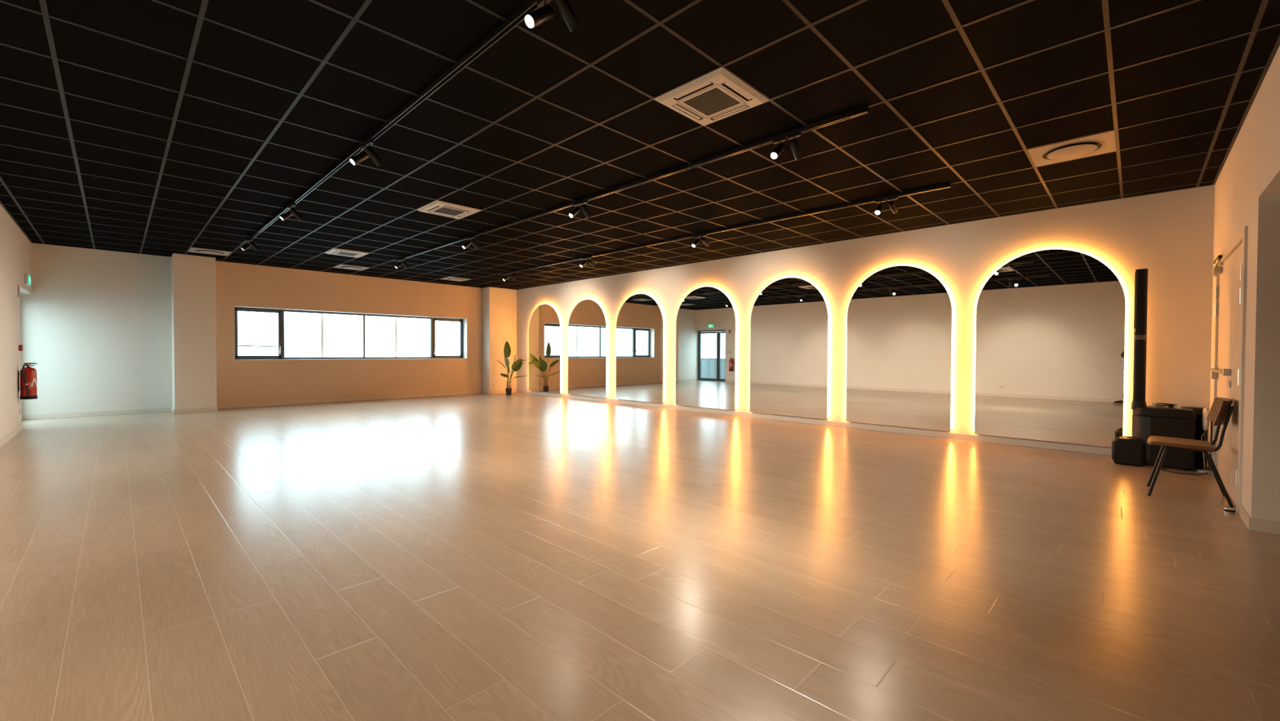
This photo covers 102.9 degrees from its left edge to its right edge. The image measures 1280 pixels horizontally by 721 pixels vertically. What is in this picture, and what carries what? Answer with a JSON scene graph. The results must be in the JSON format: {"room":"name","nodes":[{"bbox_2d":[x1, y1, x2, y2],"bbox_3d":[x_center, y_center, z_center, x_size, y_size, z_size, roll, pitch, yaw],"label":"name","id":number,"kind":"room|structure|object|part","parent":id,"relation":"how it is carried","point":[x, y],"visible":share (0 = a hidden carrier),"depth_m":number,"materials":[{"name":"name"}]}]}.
{"room":"exercise studio","nodes":[
{"label":"exercise studio","id":0,"kind":"room"},
{"bbox_2d":[0,204,31,439],"bbox_3d":[-5.397,-0.427,3.668,14.540,3.107,0.250,1,1,44],"label":"wall","id":1,"kind":"structure","parent":0,"point":[15,246],"depth_m":7.03,"materials":[{"name":"paint"}]},
{"bbox_2d":[0,423,22,448],"bbox_3d":[-4.843,1.092,3.330,12.730,0.085,0.013,1,1,44],"label":"baseboard","id":2,"kind":"structure","parent":1,"relation":"attached to","point":[20,428],"depth_m":6.86,"materials":[{"name":"paint"}]},
{"bbox_2d":[17,284,19,297],"bbox_3d":[-9.255,-1.033,7.593,0.120,0.180,0.008,1,1,44],"label":"sign plate","id":3,"kind":"object","parent":1,"relation":"attached to","point":[18,286],"visible":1,"depth_m":7.57,"materials":[{"name":"red plastic"}]},
{"bbox_2d":[18,344,23,351],"bbox_3d":[-9.247,-0.188,7.619,0.090,0.090,0.042,1,1,44],"label":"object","id":4,"kind":"object","parent":1,"relation":"attached to","point":[20,346],"visible":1,"depth_m":7.59,"materials":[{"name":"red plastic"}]},
{"bbox_2d":[17,362,37,399],"bbox_3d":[-9.096,0.304,7.572,0.170,0.540,0.194,0,1,5],"label":"fire extinguisher","id":5,"kind":"object","parent":1,"relation":"attached to","point":[28,388],"visible":1,"depth_m":7.53,"materials":[{"name":"red metal"}]},
{"bbox_2d":[24,273,31,285],"bbox_3d":[-9.900,-1.306,8.244,0.300,0.160,0.046,1,1,44],"label":"exit sign","id":6,"kind":"object","parent":1,"relation":"attached to","point":[27,277],"visible":1,"depth_m":8.16,"materials":[{"name":"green plastic"}]},
{"bbox_2d":[19,242,172,414],"bbox_3d":[-10.019,-0.540,9.557,0.300,3.107,2.550,1,1,44],"label":"wall","id":7,"kind":"structure","parent":0,"point":[95,324],"depth_m":9.38,"materials":[{"name":"paint"}]},
{"bbox_2d":[170,253,217,408],"bbox_3d":[-8.870,-0.519,10.141,0.535,3.057,0.626,1,1,44],"label":"wall","id":8,"kind":"structure","parent":0,"point":[193,297],"depth_m":9.94,"materials":[{"name":"paint"}]},
{"bbox_2d":[215,261,482,404],"bbox_3d":[-6.578,-0.579,12.995,0.360,3.107,7.177,1,1,44],"label":"wall","id":9,"kind":"structure","parent":0,"point":[237,284],"depth_m":12.10,"materials":[{"name":"paint"}]},
{"bbox_2d":[237,345,278,346],"bbox_3d":[-8.528,-0.320,11.311,0.024,0.038,0.960,1,1,44],"label":"guard rail","id":10,"kind":"object","parent":9,"relation":"attached to","point":[237,345],"visible":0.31,"depth_m":11.36,"materials":[{"name":"metal"}]},
{"bbox_2d":[22,389,516,419],"bbox_3d":[-7.155,0.946,11.925,0.548,0.085,9.514,1,1,44],"label":"baseboard","id":11,"kind":"structure","parent":9,"relation":"attached to","point":[374,397],"depth_m":10.72,"materials":[{"name":"paint"}]},
{"bbox_2d":[234,306,462,359],"bbox_3d":[-6.894,-0.601,12.763,0.140,1.145,5.205,1,1,44],"label":"window","id":12,"kind":"structure","parent":9,"relation":"in","point":[280,312],"depth_m":12.32,"materials":[{"name":"metal"}]},
{"bbox_3d":[-8.396,-0.586,11.218,0.052,1.060,0.825,1,1,44],"label":"sash","id":13,"kind":"part","parent":12,"relation":"part of","materials":[{"name":"metal"}]},
{"bbox_3d":[-5.393,-0.621,14.305,0.052,1.060,0.830,1,1,44],"label":"sash","id":14,"kind":"part","parent":12,"relation":"part of","materials":[{"name":"metal"}]},
{"bbox_2d":[234,306,466,359],"bbox_3d":[-6.843,-0.600,12.714,0.372,1.145,5.205,1,1,44],"label":"trim","id":15,"kind":"structure","parent":9,"relation":"attached to","point":[464,320],"depth_m":13.04,"materials":[{"name":"white paint"}]},
{"bbox_2d":[482,286,516,391],"bbox_3d":[-4.119,-0.574,14.986,0.390,3.057,0.892,1,1,44],"label":"wall","id":16,"kind":"structure","parent":0,"point":[499,304],"depth_m":14.76,"materials":[{"name":"paint"}]},
{"bbox_2d":[0,392,1279,720],"bbox_3d":[-1.542,1.101,6.388,16.800,0.001,10.100,1,1,44],"label":"floor","id":17,"kind":"structure","parent":0,"point":[517,556],"depth_m":2.81,"materials":[{"name":"brown wood"}]},
{"bbox_2d":[496,341,527,395],"bbox_3d":[-3.639,0.211,14.308,0.527,1.512,0.997,1,1,44],"label":"potted plant","id":18,"kind":"object","parent":17,"relation":"on","point":[517,365],"visible":1,"depth_m":14.21,"materials":[{"name":"green plant"}]},
{"bbox_3d":[-3.666,0.873,14.241,0.180,0.190,0.180,1,1,44],"label":"pot","id":19,"kind":"part","parent":18,"relation":"part of","materials":[{"name":"black plastic"}]},
{"bbox_2d":[1111,435,1143,466],"bbox_3d":[5.360,0.987,5.603,0.254,0.306,0.150,1,1,44],"label":"speaker","id":20,"kind":"object","parent":17,"relation":"on","point":[1126,450],"visible":1,"depth_m":5.55},
{"bbox_2d":[1131,268,1195,471],"bbox_3d":[5.663,0.072,5.521,0.483,2.150,0.306,1,1,44],"label":"speaker","id":21,"kind":"object","parent":17,"relation":"on","point":[1147,420],"visible":0.91,"depth_m":5.51},
{"bbox_2d":[1133,272,1135,333],"bbox_3d":[5.529,-0.636,5.643,0.082,0.680,0.070,1,1,44],"label":"grille","id":22,"kind":"object","parent":21,"relation":"attached to","point":[1135,273],"depth_m":5.65,"materials":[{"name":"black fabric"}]},
{"bbox_2d":[1131,400,1146,408],"bbox_3d":[5.532,0.494,5.652,0.124,0.100,0.124,1,1,44],"label":"socket","id":23,"kind":"object","parent":21,"relation":"attached to","point":[1135,404],"depth_m":5.61,"materials":[{"name":"black plastic"}]},
{"bbox_2d":[1131,415,1150,460],"bbox_3d":[5.544,0.842,5.645,0.143,0.465,0.306,1,1,44],"label":"grille","id":24,"kind":"object","parent":21,"relation":"attached to","point":[1140,424],"depth_m":5.53,"materials":[{"name":"metal"}]},
{"bbox_2d":[1151,402,1181,408],"bbox_3d":[5.661,0.484,5.485,0.217,0.054,0.110,1,1,44],"label":"cable bundle","id":25,"kind":"object","parent":21,"relation":"on","point":[1153,404],"visible":1,"depth_m":5.47,"materials":[{"name":"black plastic"}]},
{"bbox_2d":[1160,466,1208,475],"bbox_3d":[5.724,1.145,5.319,0.579,0.010,0.280,0,1,-22],"label":"cable","id":26,"kind":"object","parent":17,"relation":"on","point":[1164,468],"visible":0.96,"depth_m":5.19,"materials":[{"name":"black rubber"}]},
{"bbox_2d":[1146,397,1234,507],"bbox_3d":[4.684,0.740,4.360,0.493,0.849,0.469,1,1,44],"label":"chair","id":27,"kind":"object","parent":17,"relation":"on","point":[1220,411],"visible":1,"depth_m":4.31,"materials":[{"name":"beige wood"}]},
{"bbox_3d":[4.686,0.944,4.628,0.022,0.431,0.133,0,1,-22],"label":"leg","id":28,"kind":"part","parent":27,"relation":"part of","materials":[{"name":"black metal"}]},
{"bbox_3d":[4.418,0.947,4.352,0.133,0.431,0.022,1,1,20],"label":"leg","id":29,"kind":"part","parent":27,"relation":"part of","materials":[{"name":"black metal"}]},
{"bbox_3d":[4.651,0.717,4.392,0.400,0.058,0.450,1,1,44],"label":"seat","id":30,"kind":"part","parent":27,"relation":"part of","materials":[{"name":"beige wood"}]},
{"bbox_3d":[4.933,0.947,4.392,0.184,0.436,0.025,1,1,26],"label":"leg","id":31,"kind":"part","parent":27,"relation":"part of","materials":[{"name":"black metal"}]},
{"bbox_3d":[4.810,0.421,4.234,0.112,0.189,0.443,1,1,44],"label":"woven panel","id":32,"kind":"part","parent":27,"relation":"part of","materials":[{"name":"wicker"}]},
{"bbox_3d":[4.660,0.950,4.112,0.175,0.436,0.074,1,1,44],"label":"leg","id":33,"kind":"part","parent":27,"relation":"part of","materials":[{"name":"black metal"}]},
{"bbox_3d":[4.817,0.421,4.227,0.125,0.205,0.468,1,1,44],"label":"backrest","id":34,"kind":"part","parent":27,"relation":"part of","materials":[{"name":"brown wood"}]},
{"bbox_2d":[1181,406,1208,467],"bbox_3d":[6.010,0.828,5.541,0.216,0.640,0.216,1,1,44],"label":"case","id":35,"kind":"object","parent":17,"relation":"on","point":[1198,463],"visible":0.36,"depth_m":5.45,"materials":[{"name":"black plastic"}]},
{"bbox_3d":[6.011,0.543,5.536,0.216,0.070,0.216,1,1,44],"label":"case lid","id":36,"kind":"part","parent":35,"relation":"part of","materials":[{"name":"black plastic"}]},
{"bbox_2d":[1196,407,1211,472],"bbox_3d":[5.843,0.818,5.271,0.104,0.667,0.244,1,1,44],"label":"lamp","id":37,"kind":"object","parent":17,"relation":"on","point":[1205,411],"visible":0.78,"depth_m":5.24,"materials":[{"name":"plastic"}]},
{"bbox_2d":[1223,506,1235,515],"bbox_3d":[4.490,1.145,3.884,0.062,0.046,0.062,1,1,44],"label":"door stop","id":38,"kind":"object","parent":17,"relation":"on","point":[1228,510],"visible":1,"depth_m":3.87,"materials":[{"name":"metal"}]},
{"bbox_2d":[0,0,1279,289],"bbox_3d":[-2.247,-2.011,7.127,14.590,0.080,9.727,1,1,44],"label":"ceiling","id":39,"kind":"structure","parent":0,"point":[657,62],"depth_m":4.00,"materials":[{"name":"black tile"}]},
{"bbox_2d":[188,247,231,256],"bbox_3d":[-8.043,-2.023,9.537,0.576,0.024,0.576,1,1,44],"label":"ceiling vent","id":40,"kind":"object","parent":39,"relation":"in","point":[192,249],"visible":1,"depth_m":9.49,"materials":[{"name":"white plastic"}]},
{"bbox_2d":[324,248,368,257],"bbox_3d":[-5.498,-2.010,9.572,0.604,0.027,0.604,1,1,44],"label":"air conditioning unit","id":41,"kind":"object","parent":39,"relation":"attached to","point":[335,251],"visible":1,"depth_m":9.52,"materials":[{"name":"white plastic"}]},
{"bbox_2d":[337,251,358,256],"bbox_3d":[-5.498,-2.003,9.572,0.300,0.010,0.300,1,1,44],"label":"grille","id":42,"kind":"object","parent":41,"relation":"attached to","point":[343,253],"depth_m":9.60,"materials":[{"name":"grey plastic"}]},
{"bbox_2d":[333,264,368,270],"bbox_3d":[-6.370,-2.042,11.257,0.576,0.024,0.576,1,1,44],"label":"ceiling vent","id":43,"kind":"object","parent":39,"relation":"in","point":[340,266],"visible":1,"depth_m":11.22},
{"bbox_2d":[246,0,539,242],"bbox_3d":[-3.240,-1.922,5.284,9.142,0.042,0.038,1,1,44],"label":"track","id":44,"kind":"object","parent":39,"relation":"attached to","point":[531,6],"visible":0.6,"depth_m":3.55,"materials":[{"name":"black metal"}]},
{"bbox_2d":[240,239,251,250],"bbox_3d":[-6.401,-1.875,8.309,0.110,0.190,0.160,1,1,44],"label":"track spotlight","id":45,"kind":"object","parent":44,"relation":"hanging from","point":[247,246],"visible":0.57,"depth_m":8.29,"materials":[{"name":"black metal"}]},
{"bbox_2d":[248,238,259,251],"bbox_3d":[-6.258,-1.873,8.270,0.110,0.192,0.158,1,1,44],"label":"track spotlight","id":46,"kind":"object","parent":44,"relation":"hanging from","point":[251,243],"visible":1,"depth_m":8.25,"materials":[{"name":"black metal"}]},
{"bbox_2d":[279,205,293,220],"bbox_3d":[-4.408,-1.836,6.372,0.110,0.190,0.160,1,1,44],"label":"track spotlight","id":47,"kind":"object","parent":44,"relation":"hanging from","point":[287,214],"visible":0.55,"depth_m":6.35,"materials":[{"name":"black metal"}]},
{"bbox_2d":[288,203,303,221],"bbox_3d":[-4.265,-1.833,6.332,0.110,0.192,0.158,1,1,44],"label":"track spotlight","id":48,"kind":"object","parent":44,"relation":"hanging from","point":[293,211],"visible":1,"depth_m":6.31,"materials":[{"name":"black metal"}]},
{"bbox_2d":[349,144,368,165],"bbox_3d":[-2.458,-1.798,4.476,0.110,0.190,0.160,1,1,44],"label":"track spotlight","id":49,"kind":"object","parent":44,"relation":"hanging from","point":[359,157],"visible":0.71,"depth_m":4.46,"materials":[{"name":"black metal"}]},
{"bbox_2d":[364,139,383,166],"bbox_3d":[-2.316,-1.795,4.436,0.110,0.192,0.158,1,1,44],"label":"track spotlight","id":50,"kind":"object","parent":44,"relation":"hanging from","point":[371,153],"visible":1,"depth_m":4.41,"materials":[{"name":"black metal"}]},
{"bbox_2d":[524,0,554,28],"bbox_3d":[-0.508,-1.759,2.579,0.110,0.190,0.160,1,1,44],"label":"track spotlight","id":51,"kind":"object","parent":44,"relation":"hanging from","point":[535,18],"visible":1,"depth_m":2.56,"materials":[{"name":"black metal"}]},
{"bbox_2d":[553,0,580,31],"bbox_3d":[-0.366,-1.756,2.540,0.110,0.192,0.158,1,1,44],"label":"track spotlight","id":52,"kind":"object","parent":44,"relation":"hanging from","point":[564,7],"visible":1,"depth_m":2.53,"materials":[{"name":"black metal"}]},
{"bbox_2d":[417,200,481,219],"bbox_3d":[-2.487,-1.951,6.645,0.604,0.027,0.604,1,1,44],"label":"air conditioning unit","id":53,"kind":"object","parent":39,"relation":"attached to","point":[436,207],"visible":1,"depth_m":6.58,"materials":[{"name":"white plastic"}]},
{"bbox_2d":[434,207,465,216],"bbox_3d":[-2.487,-1.943,6.645,0.300,0.010,0.300,1,1,44],"label":"grille","id":54,"kind":"object","parent":53,"relation":"attached to","point":[444,211],"depth_m":6.65,"materials":[{"name":"grey plastic"}]},
{"bbox_2d":[440,276,470,281],"bbox_3d":[-4.697,-2.062,12.977,0.576,0.024,0.576,1,1,44],"label":"ceiling vent","id":55,"kind":"object","parent":39,"relation":"in","point":[452,278],"visible":1,"depth_m":12.93,"materials":[{"name":"white plastic"}]},
{"bbox_2d":[395,106,868,261],"bbox_3d":[-1.573,-1.941,6.998,9.142,0.042,0.038,1,1,44],"label":"track","id":56,"kind":"object","parent":39,"relation":"attached to","point":[864,110],"visible":1,"depth_m":5.05,"materials":[{"name":"black metal"}]},
{"bbox_2d":[395,259,402,268],"bbox_3d":[-4.734,-1.895,10.023,0.110,0.190,0.160,1,1,44],"label":"track spotlight","id":57,"kind":"object","parent":56,"relation":"hanging from","point":[400,264],"visible":0.83,"depth_m":10.00,"materials":[{"name":"black metal"}]},
{"bbox_2d":[400,258,409,268],"bbox_3d":[-4.592,-1.892,9.983,0.110,0.192,0.158,1,1,44],"label":"track spotlight","id":58,"kind":"object","parent":56,"relation":"hanging from","point":[402,262],"visible":1,"depth_m":9.96,"materials":[{"name":"black metal"}]},
{"bbox_2d":[462,237,471,248],"bbox_3d":[-2.742,-1.856,8.085,0.110,0.190,0.160,1,1,44],"label":"track spotlight","id":59,"kind":"object","parent":56,"relation":"hanging from","point":[468,242],"visible":0.9,"depth_m":8.07,"materials":[{"name":"black metal"}]},
{"bbox_2d":[470,235,479,248],"bbox_3d":[-2.599,-1.853,8.045,0.110,0.192,0.158,1,1,44],"label":"track spotlight","id":60,"kind":"object","parent":56,"relation":"hanging from","point":[475,244],"visible":1,"depth_m":8.02,"materials":[{"name":"black metal"}]},
{"bbox_2d":[568,202,581,217],"bbox_3d":[-0.792,-1.817,6.189,0.110,0.190,0.160,1,1,44],"label":"track spotlight","id":61,"kind":"object","parent":56,"relation":"hanging from","point":[577,209],"visible":1,"depth_m":6.17,"materials":[{"name":"black metal"}]},
{"bbox_2d":[580,200,591,218],"bbox_3d":[-0.649,-1.814,6.149,0.110,0.192,0.158,1,1,44],"label":"track spotlight","id":62,"kind":"object","parent":56,"relation":"hanging from","point":[583,206],"visible":1,"depth_m":6.12,"materials":[{"name":"black metal"}]},
{"bbox_2d":[770,137,786,159],"bbox_3d":[1.158,-1.778,4.293,0.110,0.190,0.160,1,1,44],"label":"track spotlight","id":63,"kind":"object","parent":56,"relation":"hanging from","point":[777,151],"visible":1,"depth_m":4.28,"materials":[{"name":"black metal"}]},
{"bbox_2d":[786,133,802,160],"bbox_3d":[1.301,-1.776,4.253,0.110,0.192,0.158,1,1,44],"label":"track spotlight","id":64,"kind":"object","parent":56,"relation":"hanging from","point":[793,144],"visible":1,"depth_m":4.22,"materials":[{"name":"black metal"}]},
{"bbox_2d":[0,0,1279,289],"bbox_3d":[-2.142,-1.969,7.164,14.290,0.004,9.327,1,1,44],"label":"ceiling grid","id":65,"kind":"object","parent":39,"relation":"attached to","point":[44,13],"depth_m":4.21,"materials":[{"name":"black metal"}]},
{"bbox_2d":[653,66,769,125],"bbox_3d":[0.524,-1.891,3.717,0.604,0.027,0.604,1,1,44],"label":"air conditioning unit","id":66,"kind":"object","parent":39,"relation":"attached to","point":[718,94],"visible":1,"depth_m":3.65,"materials":[{"name":"white plastic"}]},
{"bbox_2d":[683,87,740,115],"bbox_3d":[0.524,-1.884,3.717,0.300,0.010,0.300,1,1,44],"label":"grille","id":67,"kind":"object","parent":66,"relation":"attached to","point":[712,101],"depth_m":3.71,"materials":[{"name":"grey plastic"}]},
{"bbox_2d":[502,182,951,274],"bbox_3d":[0.082,-1.960,8.700,9.142,0.042,0.038,1,1,44],"label":"track","id":68,"kind":"object","parent":39,"relation":"attached to","point":[948,184],"visible":1,"depth_m":7.04,"materials":[{"name":"black metal"}]},
{"bbox_2d":[502,273,509,280],"bbox_3d":[-3.079,-1.914,11.725,0.110,0.190,0.160,1,1,44],"label":"track spotlight","id":69,"kind":"object","parent":68,"relation":"hanging from","point":[507,276],"visible":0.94,"depth_m":11.70,"materials":[{"name":"black metal"}]},
{"bbox_2d":[508,272,515,279],"bbox_3d":[-2.930,-1.926,11.691,0.110,0.164,0.173,1,1,44],"label":"track spotlight","id":70,"kind":"object","parent":68,"relation":"hanging from","point":[509,275],"visible":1,"depth_m":11.66,"materials":[{"name":"black metal"}]},
{"bbox_2d":[579,257,586,267],"bbox_3d":[-1.086,-1.875,9.787,0.110,0.190,0.160,1,1,44],"label":"track spotlight","id":71,"kind":"object","parent":68,"relation":"hanging from","point":[584,261],"visible":0.98,"depth_m":9.77,"materials":[{"name":"black metal"}]},
{"bbox_2d":[586,257,595,266],"bbox_3d":[-0.937,-1.887,9.753,0.110,0.164,0.173,1,1,44],"label":"track spotlight","id":72,"kind":"object","parent":68,"relation":"hanging from","point":[588,260],"visible":1,"depth_m":9.72,"materials":[{"name":"black metal"}]},
{"bbox_2d":[691,235,700,247],"bbox_3d":[0.864,-1.836,7.891,0.110,0.190,0.160,1,1,44],"label":"track spotlight","id":73,"kind":"object","parent":68,"relation":"hanging from","point":[696,242],"visible":1,"depth_m":7.88,"materials":[{"name":"black metal"}]},
{"bbox_2d":[700,234,710,246],"bbox_3d":[1.012,-1.848,7.857,0.110,0.164,0.173,1,1,44],"label":"track spotlight","id":74,"kind":"object","parent":68,"relation":"hanging from","point":[704,240],"visible":1,"depth_m":7.82,"materials":[{"name":"black metal"}]},
{"bbox_2d":[875,199,885,214],"bbox_3d":[2.814,-1.798,5.995,0.110,0.190,0.160,1,1,44],"label":"track spotlight","id":75,"kind":"object","parent":68,"relation":"hanging from","point":[880,206],"visible":1,"depth_m":5.98,"materials":[{"name":"black metal"}]},
{"bbox_2d":[886,196,897,213],"bbox_3d":[2.962,-1.809,5.961,0.110,0.164,0.173,1,1,44],"label":"track spotlight","id":76,"kind":"object","parent":68,"relation":"hanging from","point":[892,206],"visible":1,"depth_m":5.93,"materials":[{"name":"black metal"}]},
{"bbox_2d":[1027,130,1115,167],"bbox_3d":[3.906,-1.892,4.613,0.576,0.024,0.576,1,1,44],"label":"ceiling vent","id":77,"kind":"object","parent":39,"relation":"in","point":[1104,143],"visible":1,"depth_m":4.57,"materials":[{"name":"white plastic"}]},
{"bbox_2d":[516,184,1214,453],"bbox_3d":[1.187,-0.507,10.624,14.800,3.107,0.250,1,1,44],"label":"wall","id":78,"kind":"structure","parent":0,"point":[1170,235],"depth_m":7.13,"materials":[{"name":"paint"}]},
{"bbox_2d":[528,303,561,393],"bbox_3d":[-2.645,-0.353,14.140,1.510,2.445,0.050,1,1,44],"label":"arched mirror","id":79,"kind":"object","parent":78,"relation":"attached to","point":[544,326],"visible":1,"depth_m":14.07,"materials":[{"name":"clear glass"}]},
{"bbox_2d":[568,298,607,397],"bbox_3d":[-1.336,-0.328,12.868,1.510,2.445,0.050,1,1,44],"label":"arched mirror","id":80,"kind":"object","parent":78,"relation":"attached to","point":[588,323],"visible":1,"depth_m":12.81,"materials":[{"name":"clear mirror"}]},
{"bbox_2d":[615,293,664,403],"bbox_3d":[-0.016,-0.301,11.584,1.510,2.445,0.050,1,1,44],"label":"arched mirror","id":81,"kind":"object","parent":78,"relation":"attached to","point":[640,322],"visible":1,"depth_m":11.52,"materials":[{"name":"clear mirror"}]},
{"bbox_2d":[675,285,736,410],"bbox_3d":[1.309,-0.275,10.296,1.510,2.445,0.050,1,1,44],"label":"arched mirror","id":82,"kind":"object","parent":78,"relation":"attached to","point":[706,318],"visible":1,"depth_m":10.23,"materials":[{"name":"clear mirror"}]},
{"bbox_2d":[749,276,829,419],"bbox_3d":[2.612,-0.249,9.028,1.510,2.445,0.050,1,1,44],"label":"arched mirror","id":83,"kind":"object","parent":78,"relation":"attached to","point":[789,319],"visible":1,"depth_m":8.96,"materials":[{"name":"clear mirror"}]},
{"bbox_2d":[516,389,1207,465],"bbox_3d":[1.266,1.008,10.377,13.800,0.085,0.018,1,1,44],"label":"baseboard","id":84,"kind":"structure","parent":78,"relation":"attached to","point":[1072,447],"depth_m":7.99,"materials":[{"name":"paint"}]},
{"bbox_2d":[845,265,953,431],"bbox_3d":[3.905,-0.224,7.771,1.510,2.445,0.050,1,1,44],"label":"arched mirror","id":85,"kind":"object","parent":78,"relation":"attached to","point":[900,318],"visible":1,"depth_m":7.70,"materials":[{"name":"clear mirror"}]},
{"bbox_2d":[973,248,1126,447],"bbox_3d":[5.181,-0.199,6.530,1.510,2.445,0.050,1,1,44],"label":"arched mirror","id":86,"kind":"object","parent":78,"relation":"attached to","point":[1051,324],"visible":0.98,"depth_m":6.45,"materials":[{"name":"clear mirror"}]},
{"bbox_2d":[1208,45,1279,521],"bbox_3d":[2.976,-0.364,2.031,0.250,3.107,9.577,1,1,44],"label":"wall","id":87,"kind":"structure","parent":0,"point":[1247,185],"depth_m":3.50,"materials":[{"name":"paint"}]},
{"bbox_2d":[1210,226,1248,515],"bbox_3d":[5.223,0.074,4.484,0.175,2.175,1.890,1,1,44],"label":"door","id":88,"kind":"structure","parent":87,"relation":"in","point":[1229,271],"depth_m":4.36,"materials":[{"name":"paint"}]},
{"bbox_3d":[5.600,-0.979,4.942,0.025,0.028,0.420,1,1,44],"label":"closer rail","id":89,"kind":"part","parent":88,"relation":"part of","materials":[{"name":"black metal"}]},
{"bbox_2d":[1207,461,1279,534],"bbox_3d":[3.696,1.159,1.513,2.073,0.085,9.314,1,1,44],"label":"baseboard","id":90,"kind":"structure","parent":87,"relation":"attached to","point":[1253,524],"depth_m":3.50,"materials":[{"name":"paint"}]},
{"bbox_3d":[-10.305,0.904,21.186,16.400,0.050,19.100,1,1,44],"label":"yard","id":91,"kind":"structure","parent":0,"visible":0},
{"bbox_2d":[320,313,323,356],"bbox_3d":[-7.704,-0.446,12.357,0.040,2.950,0.044,1,1,44],"label":"window mullion","id":92,"kind":"object","parent":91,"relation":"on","point":[322,314],"visible":0.29,"depth_m":12.34,"materials":[{"name":"white metal"}]},
{"bbox_2d":[394,317,396,356],"bbox_3d":[-6.508,-0.460,13.586,0.040,2.950,0.044,1,1,44],"label":"post","id":93,"kind":"object","parent":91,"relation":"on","point":[395,318],"visible":0.29,"depth_m":13.57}
]}

